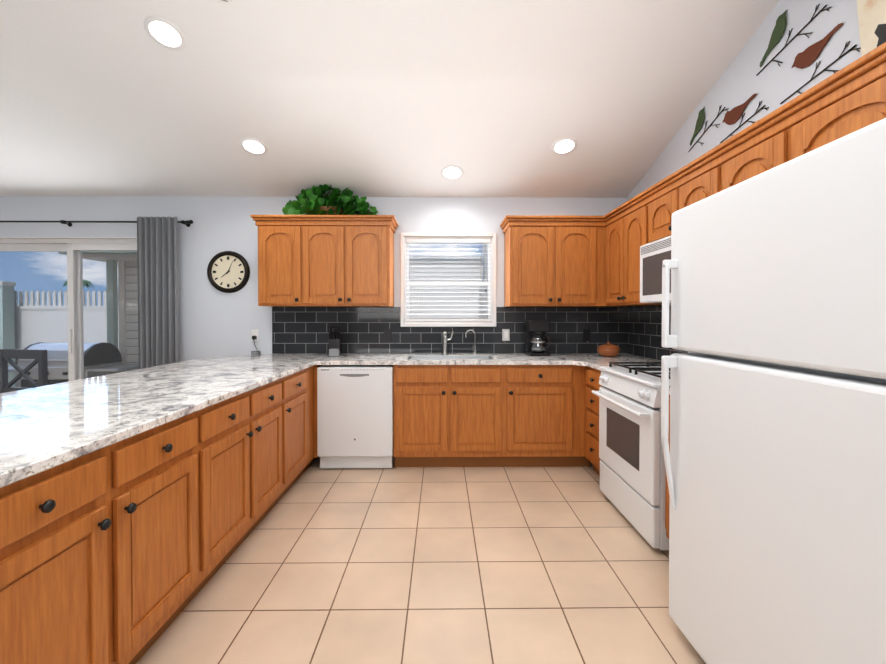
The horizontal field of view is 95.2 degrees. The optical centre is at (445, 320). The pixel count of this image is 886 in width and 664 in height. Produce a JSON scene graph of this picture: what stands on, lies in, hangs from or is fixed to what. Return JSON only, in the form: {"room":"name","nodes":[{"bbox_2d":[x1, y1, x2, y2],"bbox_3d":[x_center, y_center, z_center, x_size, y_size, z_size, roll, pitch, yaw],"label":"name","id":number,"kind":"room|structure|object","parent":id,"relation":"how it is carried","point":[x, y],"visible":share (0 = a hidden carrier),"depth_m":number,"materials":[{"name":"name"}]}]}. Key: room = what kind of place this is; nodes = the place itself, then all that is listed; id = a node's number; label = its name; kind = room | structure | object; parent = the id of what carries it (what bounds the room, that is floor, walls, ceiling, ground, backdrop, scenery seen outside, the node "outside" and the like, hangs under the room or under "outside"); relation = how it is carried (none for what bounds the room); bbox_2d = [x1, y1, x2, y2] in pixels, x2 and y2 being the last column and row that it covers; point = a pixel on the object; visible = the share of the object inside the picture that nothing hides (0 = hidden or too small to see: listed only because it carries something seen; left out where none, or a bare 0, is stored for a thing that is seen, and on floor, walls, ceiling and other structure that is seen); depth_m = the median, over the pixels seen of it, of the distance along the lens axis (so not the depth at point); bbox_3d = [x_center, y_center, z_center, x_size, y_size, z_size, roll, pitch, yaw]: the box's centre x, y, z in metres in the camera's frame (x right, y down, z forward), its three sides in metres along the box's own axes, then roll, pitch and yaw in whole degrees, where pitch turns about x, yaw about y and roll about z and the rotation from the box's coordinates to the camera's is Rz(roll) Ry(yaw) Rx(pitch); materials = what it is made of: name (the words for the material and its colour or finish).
{"room":"kitchen","nodes":[
{"label":"kitchen","id":0,"kind":"room"},
{"bbox_2d":[0,196,626,361],"bbox_3d":[-1.863,-0.069,4.059,7.690,2.620,0.200,0,1,-1],"label":"wall","id":1,"kind":"structure","parent":0,"point":[214,322],"depth_m":3.95,"materials":[{"name":"white paint"}]},
{"bbox_2d":[0,237,138,387],"bbox_3d":[-3.718,0.212,4.023,1.858,2.059,0.159,0,1,-1],"label":"sliding patio door","id":2,"kind":"structure","parent":1,"relation":"in","point":[74,248],"depth_m":4.02,"materials":[{"name":"white paint"}]},
{"bbox_2d":[0,220,192,226],"bbox_3d":[-3.656,-0.941,3.880,2.478,0.051,0.093,0,1,-1],"label":"curtain rod","id":3,"kind":"object","parent":1,"relation":"attached to","point":[186,222],"visible":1,"depth_m":3.85,"materials":[{"name":"black metal"}]},
{"bbox_2d":[137,216,178,368],"bbox_3d":[-2.724,0.119,3.832,0.384,2.200,0.079,0,1,-1],"label":"curtain","id":4,"kind":"object","parent":3,"relation":"hanging from","point":[158,304],"visible":0.65,"depth_m":3.82,"materials":[{"name":"grey fabric"}]},
{"bbox_2d":[207,251,249,292],"bbox_3d":[-2.117,-0.477,3.932,0.410,0.410,0.036,0,1,-1],"label":"wall clock","id":5,"kind":"object","parent":1,"relation":"attached to","point":[228,271],"visible":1,"depth_m":3.93,"materials":[{"name":"black metal"}]},
{"bbox_2d":[251,330,258,350],"bbox_3d":[-1.858,0.197,3.936,0.087,0.223,0.052,0,1,-1],"label":"plug","id":6,"kind":"object","parent":1,"relation":"attached to","point":[254,335],"visible":0.9,"depth_m":3.96,"materials":[{"name":"white paint"}]},
{"bbox_2d":[254,215,309,306],"bbox_3d":[-1.454,-0.529,3.782,0.462,0.783,0.346,0,1,-1],"label":"upper cabinet","id":7,"kind":"object","parent":1,"relation":"attached to","point":[283,240],"depth_m":3.61,"materials":[{"name":"brown wood"}]},
{"bbox_2d":[310,215,393,306],"bbox_3d":[-0.929,-0.529,3.788,0.848,0.783,0.346,0,1,-1],"label":"upper cabinet","id":8,"kind":"object","parent":1,"relation":"attached to","point":[325,260],"depth_m":3.62,"materials":[{"name":"brown wood"}]},
{"bbox_2d":[282,184,377,214],"bbox_3d":[-1.073,-1.106,3.773,0.869,0.321,0.318,0,1,-1],"label":"pothos plant","id":9,"kind":"object","parent":8,"relation":"on","point":[316,202],"visible":0.81,"depth_m":3.73,"materials":[{"name":"green plant"}]},
{"bbox_2d":[272,307,623,353],"bbox_3d":[0.043,0.092,3.976,3.480,0.458,0.009,0,1,-1],"label":"tile backsplash","id":10,"kind":"structure","parent":1,"relation":"attached to","point":[295,330],"depth_m":3.97,"materials":[{"name":"black tile"}]},
{"bbox_2d":[384,329,391,340],"bbox_3d":[-0.567,0.137,3.963,0.072,0.116,0.006,0,1,-1],"label":"outlet","id":11,"kind":"object","parent":10,"relation":"attached to","point":[387,334],"visible":1,"depth_m":3.96,"materials":[{"name":"black plastic"}]},
{"bbox_2d":[502,329,509,340],"bbox_3d":[0.593,0.137,3.976,0.072,0.116,0.006,0,1,-1],"label":"outlet","id":12,"kind":"object","parent":10,"relation":"attached to","point":[505,334],"visible":1,"depth_m":3.97,"materials":[{"name":"white plastic"}]},
{"bbox_2d":[583,329,590,340],"bbox_3d":[1.393,0.137,3.984,0.072,0.116,0.006,0,1,-1],"label":"outlet","id":13,"kind":"object","parent":10,"relation":"attached to","point":[586,334],"visible":1,"depth_m":3.98,"materials":[{"name":"black plastic"}]},
{"bbox_2d":[400,233,496,326],"bbox_3d":[0.027,-0.404,4.030,0.940,0.920,0.170,0,1,-1],"label":"kitchen window","id":14,"kind":"structure","parent":1,"relation":"in","point":[490,284],"depth_m":3.98,"materials":[{"name":"white paint"}]},
{"bbox_2d":[406,238,490,321],"bbox_3d":[0.028,-0.404,4.002,0.838,0.820,0.060,0,1,-1],"label":"window blinds","id":15,"kind":"object","parent":14,"relation":"attached to","point":[448,240],"visible":1,"depth_m":3.98,"materials":[{"name":"white paint"}]},
{"bbox_2d":[504,218,563,306],"bbox_3d":[0.811,-0.529,3.806,0.462,0.783,0.347,0,1,-1],"label":"upper cabinet","id":16,"kind":"object","parent":1,"relation":"attached to","point":[533,247],"depth_m":3.64,"materials":[{"name":"brown wood"}]},
{"bbox_2d":[556,218,587,306],"bbox_3d":[1.133,-0.529,3.810,0.443,0.783,0.347,0,1,-1],"label":"upper cabinet","id":17,"kind":"object","parent":1,"relation":"attached to","point":[568,261],"depth_m":3.64,"materials":[{"name":"brown wood"}]},
{"bbox_2d":[0,0,779,197],"bbox_3d":[-1.820,-2.388,0.105,7.690,2.565,8.050,0,1,-1],"label":"ceiling","id":18,"kind":"structure","parent":0,"point":[403,98],"depth_m":2.76,"materials":[{"name":"white paint"}]},
{"bbox_2d":[144,16,185,49],"bbox_3d":[-1.630,-1.667,2.351,0.206,0.064,0.198,0,1,-1],"label":"recessed light","id":19,"kind":"object","parent":18,"relation":"in","point":[165,33],"visible":1,"depth_m":2.35,"materials":[{"name":"white paint"}]},
{"bbox_2d":[240,138,267,154],"bbox_3d":[-1.550,-1.406,3.265,0.206,0.064,0.198,0,1,-1],"label":"recessed light","id":20,"kind":"object","parent":18,"relation":"in","point":[253,146],"visible":1,"depth_m":3.26,"materials":[{"name":"white paint"}]},
{"bbox_2d":[440,165,463,179],"bbox_3d":[0.057,-1.317,3.594,0.206,0.064,0.198,0,1,-1],"label":"recessed light","id":21,"kind":"object","parent":18,"relation":"in","point":[452,172],"visible":1,"depth_m":3.59,"materials":[{"name":"white paint"}]},
{"bbox_2d":[551,137,577,154],"bbox_3d":[0.961,-1.412,3.273,0.206,0.064,0.198,0,1,-1],"label":"recessed light","id":22,"kind":"object","parent":18,"relation":"in","point":[565,146],"visible":1,"depth_m":3.27,"materials":[{"name":"white paint"}]},
{"bbox_2d":[136,457,705,663],"bbox_3d":[-1.820,1.415,0.152,7.690,0.250,8.050,0,1,-1],"label":"floor","id":23,"kind":"structure","parent":0,"point":[483,565],"depth_m":1.97,"materials":[{"name":"beige tile"}]},
{"bbox_2d":[0,368,1,393],"bbox_3d":[-2.417,0.749,2.213,0.460,1.030,0.440,0,1,3],"label":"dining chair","id":24,"kind":"object","parent":23,"relation":"on","point":[0,380],"visible":0.04,"depth_m":2.01,"materials":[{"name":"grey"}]},
{"bbox_2d":[0,349,47,392],"bbox_3d":[-3.258,0.735,3.353,0.460,1.030,0.440,0,1,11],"label":"dining chair","id":25,"kind":"object","parent":23,"relation":"on","point":[38,356],"visible":0.25,"depth_m":3.14,"materials":[{"name":"grey wood"}]},
{"bbox_2d":[0,409,207,663],"bbox_3d":[-1.368,0.833,1.290,0.619,0.884,0.930,0,1,-1],"label":"base cabinet","id":26,"kind":"object","parent":23,"relation":"on","point":[121,552],"depth_m":1.26,"materials":[{"name":"brown wood"}]},
{"bbox_2d":[0,357,315,487],"bbox_3d":[-1.594,0.366,1.817,1.080,0.034,3.000,0,1,-1],"label":"countertop","id":27,"kind":"structure","parent":26,"relation":"on","point":[44,428],"depth_m":1.71,"materials":[{"name":"stone"}]},
{"bbox_2d":[204,376,287,580],"bbox_3d":[-1.378,0.822,2.215,0.619,0.884,0.920,0,1,-1],"label":"base cabinet","id":28,"kind":"object","parent":23,"relation":"on","point":[248,431],"depth_m":2.15,"materials":[{"name":"brown wood"}]},
{"bbox_2d":[288,368,311,489],"bbox_3d":[-1.386,0.813,2.915,0.619,0.884,0.480,0,1,-1],"label":"base cabinet","id":29,"kind":"object","parent":23,"relation":"on","point":[299,408],"depth_m":3.00,"materials":[{"name":"brown wood"}]},
{"bbox_2d":[308,366,315,462],"bbox_3d":[-1.393,0.805,3.527,0.619,0.884,0.855,0,1,-1],"label":"base cabinet","id":30,"kind":"object","parent":23,"relation":"on","point":[311,369],"depth_m":3.34,"materials":[{"name":"brown wood"}]},
{"bbox_2d":[235,354,327,356],"bbox_3d":[-1.614,0.343,3.631,1.080,0.034,0.330,0,1,-1],"label":"countertop","id":31,"kind":"structure","parent":30,"relation":"on","point":[263,355],"depth_m":3.79,"materials":[{"name":"stone"}]},
{"bbox_2d":[251,351,260,354],"bbox_3d":[-1.806,0.305,3.844,0.084,0.036,0.084,0,1,-1],"label":"speaker","id":32,"kind":"object","parent":31,"relation":"on","point":[255,352],"visible":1,"depth_m":3.81},
{"bbox_2d":[317,365,394,468],"bbox_3d":[-0.754,0.810,3.635,0.622,0.864,0.594,0,1,-1],"label":"dishwasher","id":33,"kind":"object","parent":23,"relation":"on","point":[355,417],"visible":0.98,"depth_m":3.34,"materials":[{"name":"white metal"}]},
{"bbox_2d":[393,365,505,466],"bbox_3d":[0.023,0.803,3.666,0.923,0.884,0.609,0,1,-1],"label":"base cabinet","id":34,"kind":"object","parent":23,"relation":"on","point":[496,415],"depth_m":3.37,"materials":[{"name":"brown wood"}]},
{"bbox_2d":[312,353,659,365],"bbox_3d":[-0.183,0.344,3.612,3.939,0.034,0.739,0,1,-1],"label":"countertop","id":35,"kind":"structure","parent":34,"relation":"on","point":[554,358],"depth_m":3.44,"materials":[{"name":"stone"}]},
{"bbox_2d":[329,326,340,356],"bbox_3d":[-1.035,0.183,3.767,0.100,0.281,0.230,0,1,-13],"label":"knife block","id":36,"kind":"object","parent":35,"relation":"on","point":[334,343],"visible":1,"depth_m":3.71,"materials":[{"name":"black plastic"}]},
{"bbox_2d":[442,331,452,354],"bbox_3d":[0.021,0.213,3.815,0.112,0.221,0.216,0,1,-1],"label":"faucet","id":37,"kind":"object","parent":35,"relation":"on","point":[445,339],"visible":1,"depth_m":3.87,"materials":[{"name":"silver metal"}]},
{"bbox_2d":[408,355,492,358],"bbox_3d":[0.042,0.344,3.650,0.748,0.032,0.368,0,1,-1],"label":"undermount sink","id":38,"kind":"object","parent":35,"relation":"in","point":[450,357],"visible":0.62,"depth_m":3.83,"materials":[{"name":"silver metal"}]},
{"bbox_2d":[465,330,478,353],"bbox_3d":[0.257,0.203,3.896,0.136,0.239,0.042,0,1,-1],"label":"tap","id":39,"kind":"object","parent":35,"relation":"on","point":[475,350],"visible":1,"depth_m":3.90,"materials":[{"name":"silver metal"}]},
{"bbox_2d":[525,320,550,355],"bbox_3d":[0.877,0.158,3.812,0.215,0.330,0.220,0,1,-1],"label":"coffee maker","id":40,"kind":"object","parent":35,"relation":"on","point":[535,336],"visible":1,"depth_m":3.74,"materials":[{"name":"black plastic"}]},
{"bbox_2d":[597,342,620,356],"bbox_3d":[1.496,0.257,3.709,0.224,0.135,0.190,0,1,-1],"label":"wooden bowl","id":41,"kind":"object","parent":35,"relation":"on","point":[608,349],"visible":1,"depth_m":3.64,"materials":[{"name":"brown wood"}]},
{"bbox_2d":[506,365,573,466],"bbox_3d":[0.770,0.803,3.674,0.572,0.884,0.609,0,1,-1],"label":"base cabinet","id":42,"kind":"object","parent":23,"relation":"on","point":[539,398],"depth_m":3.38,"materials":[{"name":"brown wood"}]},
{"bbox_2d":[582,366,600,475],"bbox_3d":[1.463,0.810,3.166,0.619,0.884,0.460,0,1,-1],"label":"base cabinet","id":43,"kind":"object","parent":23,"relation":"on","point":[590,376],"depth_m":3.24,"materials":[{"name":"brown wood"}]},
{"bbox_2d":[584,361,660,370],"bbox_3d":[1.457,0.349,3.138,0.669,0.034,0.425,0,1,-1],"label":"countertop","id":44,"kind":"structure","parent":43,"relation":"on","point":[593,364],"depth_m":3.21,"materials":[{"name":"stone"}]},
{"bbox_2d":[592,362,669,549],"bbox_3d":[1.410,0.752,2.550,0.727,0.955,0.756,0,1,-1],"label":"gas range","id":45,"kind":"object","parent":23,"relation":"on","point":[632,475],"visible":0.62,"depth_m":2.40,"materials":[{"name":"white metal"},{"name":"dark glass"},{"name":"black metal"}]},
{"bbox_2d":[665,395,669,537],"bbox_3d":[1.460,0.825,1.956,0.650,0.885,0.420,0,1,-1],"label":"base cabinet","id":46,"kind":"object","parent":23,"relation":"on","point":[667,497],"visible":0.04,"depth_m":2.12,"materials":[{"name":"brown wood"}]},
{"bbox_2d":[661,118,885,663],"bbox_3d":[1.333,0.407,1.212,0.920,1.738,0.925,0,1,-1],"label":"refrigerator","id":47,"kind":"object","parent":23,"relation":"on","point":[775,460],"visible":1,"depth_m":1.11,"materials":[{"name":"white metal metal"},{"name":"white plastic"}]},
{"bbox_2d":[627,0,861,306],"bbox_3d":[1.926,-1.194,0.061,0.200,4.970,7.850,0,1,-1],"label":"wall","id":48,"kind":"structure","parent":0,"point":[772,85],"depth_m":2.26,"materials":[{"name":"white paint"}]},
{"bbox_2d":[608,210,615,305],"bbox_3d":[1.613,-0.524,3.437,0.346,0.783,0.446,0,1,-1],"label":"upper cabinet","id":49,"kind":"object","parent":48,"relation":"attached to","point":[611,217],"depth_m":3.50,"materials":[{"name":"brown wood"}]},
{"bbox_2d":[616,194,670,305],"bbox_3d":[1.616,-0.520,3.128,0.346,0.783,0.434,0,1,-1],"label":"upper cabinet","id":50,"kind":"object","parent":48,"relation":"attached to","point":[630,216],"depth_m":3.18,"materials":[{"name":"brown wood"}]},
{"bbox_2d":[644,178,667,244],"bbox_3d":[1.621,-0.724,2.685,0.346,0.364,0.445,0,1,-1],"label":"upper cabinet","id":51,"kind":"object","parent":48,"relation":"attached to","point":[656,199],"depth_m":2.78,"materials":[{"name":"brown wood"}]},
{"bbox_2d":[640,235,670,302],"bbox_3d":[1.574,-0.329,2.533,0.438,0.410,0.756,0,1,-1],"label":"microwave","id":52,"kind":"object","parent":51,"relation":"attached to","point":[654,254],"visible":0.21,"depth_m":2.71,"materials":[{"name":"white"}]},
{"bbox_2d":[624,305,687,360],"bbox_3d":[1.785,0.098,3.455,0.008,0.458,1.050,0,1,-1],"label":"tile backsplash","id":53,"kind":"structure","parent":48,"relation":"attached to","point":[636,330],"depth_m":3.60,"materials":[{"name":"black tile"}]},
{"bbox_2d":[668,146,719,235],"bbox_3d":[1.624,-0.721,2.371,0.346,0.364,0.445,0,1,-1],"label":"upper cabinet","id":54,"kind":"object","parent":48,"relation":"attached to","point":[699,181],"depth_m":2.36,"materials":[{"name":"brown wood"}]},
{"bbox_2d":[688,105,728,151],"bbox_3d":[1.789,-1.347,2.769,0.008,0.259,0.410,0,1,-1],"label":"art","id":55,"kind":"object","parent":48,"relation":"attached to","point":[700,121],"visible":1,"depth_m":2.83,"materials":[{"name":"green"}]},
{"bbox_2d":[720,94,768,142],"bbox_3d":[1.793,-1.217,2.441,0.008,0.223,0.388,0,1,-1],"label":"art","id":56,"kind":"object","parent":48,"relation":"attached to","point":[733,116],"visible":0.88,"depth_m":2.48,"materials":[{"name":"black"}]},
{"bbox_2d":[720,106,787,190],"bbox_3d":[1.629,-0.506,1.941,0.346,0.783,0.420,0,1,-1],"label":"upper cabinet","id":57,"kind":"object","parent":48,"relation":"attached to","point":[760,149],"depth_m":1.90,"materials":[{"name":"brown wood"}]},
{"bbox_2d":[756,4,830,75],"bbox_3d":[1.796,-1.504,2.109,0.008,0.268,0.444,0,1,-1],"label":"art","id":58,"kind":"object","parent":48,"relation":"attached to","point":[778,31],"visible":1,"depth_m":2.17,"materials":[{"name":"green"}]},
{"bbox_2d":[780,23,860,103],"bbox_3d":[1.798,-1.233,1.959,0.008,0.252,0.420,0,1,-1],"label":"art","id":59,"kind":"object","parent":48,"relation":"attached to","point":[808,56],"visible":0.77,"depth_m":1.97,"materials":[{"name":"black metal"}]},
{"bbox_2d":[788,46,885,160],"bbox_3d":[1.635,-0.689,1.448,0.346,0.404,0.560,0,1,-1],"label":"upper cabinet","id":60,"kind":"object","parent":48,"relation":"attached to","point":[854,100],"depth_m":1.50,"materials":[{"name":"brown wood"}]},
{"bbox_2d":[856,0,885,55],"bbox_3d":[1.757,-1.223,1.454,0.094,0.619,0.500,0,1,-1],"label":"framed picture","id":61,"kind":"object","parent":48,"relation":"attached to","point":[872,21],"visible":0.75,"depth_m":1.65,"materials":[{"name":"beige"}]},
{"label":"outside","id":62,"kind":"structure","parent":0,"visible":0},
{"bbox_3d":[-15.490,0.906,48.279,150.000,0.170,82.800,0,1,-1],"label":"lawn","id":63,"kind":"structure","parent":62,"visible":0},
{"bbox_2d":[63,280,92,287],"bbox_3d":[-40.235,-1.794,44.456,2.794,5.413,2.952,0,1,-1],"label":"palm tree","id":64,"kind":"object","parent":63,"relation":"on","point":[87,283],"depth_m":44.18,"materials":[{"name":"green plant"}]},
{"bbox_2d":[409,243,486,304],"bbox_3d":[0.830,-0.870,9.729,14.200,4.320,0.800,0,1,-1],"label":"house","id":65,"kind":"structure","parent":63,"relation":"on","point":[435,271],"depth_m":9.82,"materials":[{"name":"white"}]},
{"bbox_3d":[-2.525,1.432,5.596,23.000,0.180,2.850,0,1,-1],"label":"patio","id":66,"kind":"object","parent":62,"visible":0},
{"bbox_2d":[0,281,15,386],"bbox_3d":[-7.291,0.345,6.576,0.410,1.970,0.222,0,1,-1],"label":"pillar","id":67,"kind":"structure","parent":66,"relation":"on","point":[8,302],"depth_m":6.57,"materials":[{"name":"grey"}]},
{"bbox_2d":[8,342,138,387],"bbox_3d":[-4.314,0.800,4.642,1.440,1.107,0.602,0,1,-1],"label":"grill","id":68,"kind":"object","parent":66,"relation":"on","point":[111,366],"depth_m":4.47,"materials":[{"name":"black plastic"}]},
{"bbox_2d":[58,251,138,371],"bbox_3d":[-2.872,0.198,6.727,3.270,2.260,4.150,0,1,-1],"label":"house","id":69,"kind":"structure","parent":66,"relation":"on","point":[129,333],"depth_m":5.05,"materials":[{"name":"white"}]},
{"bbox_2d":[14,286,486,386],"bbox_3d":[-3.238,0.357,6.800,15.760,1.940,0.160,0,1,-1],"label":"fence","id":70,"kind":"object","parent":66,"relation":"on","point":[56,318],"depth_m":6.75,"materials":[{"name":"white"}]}
]}

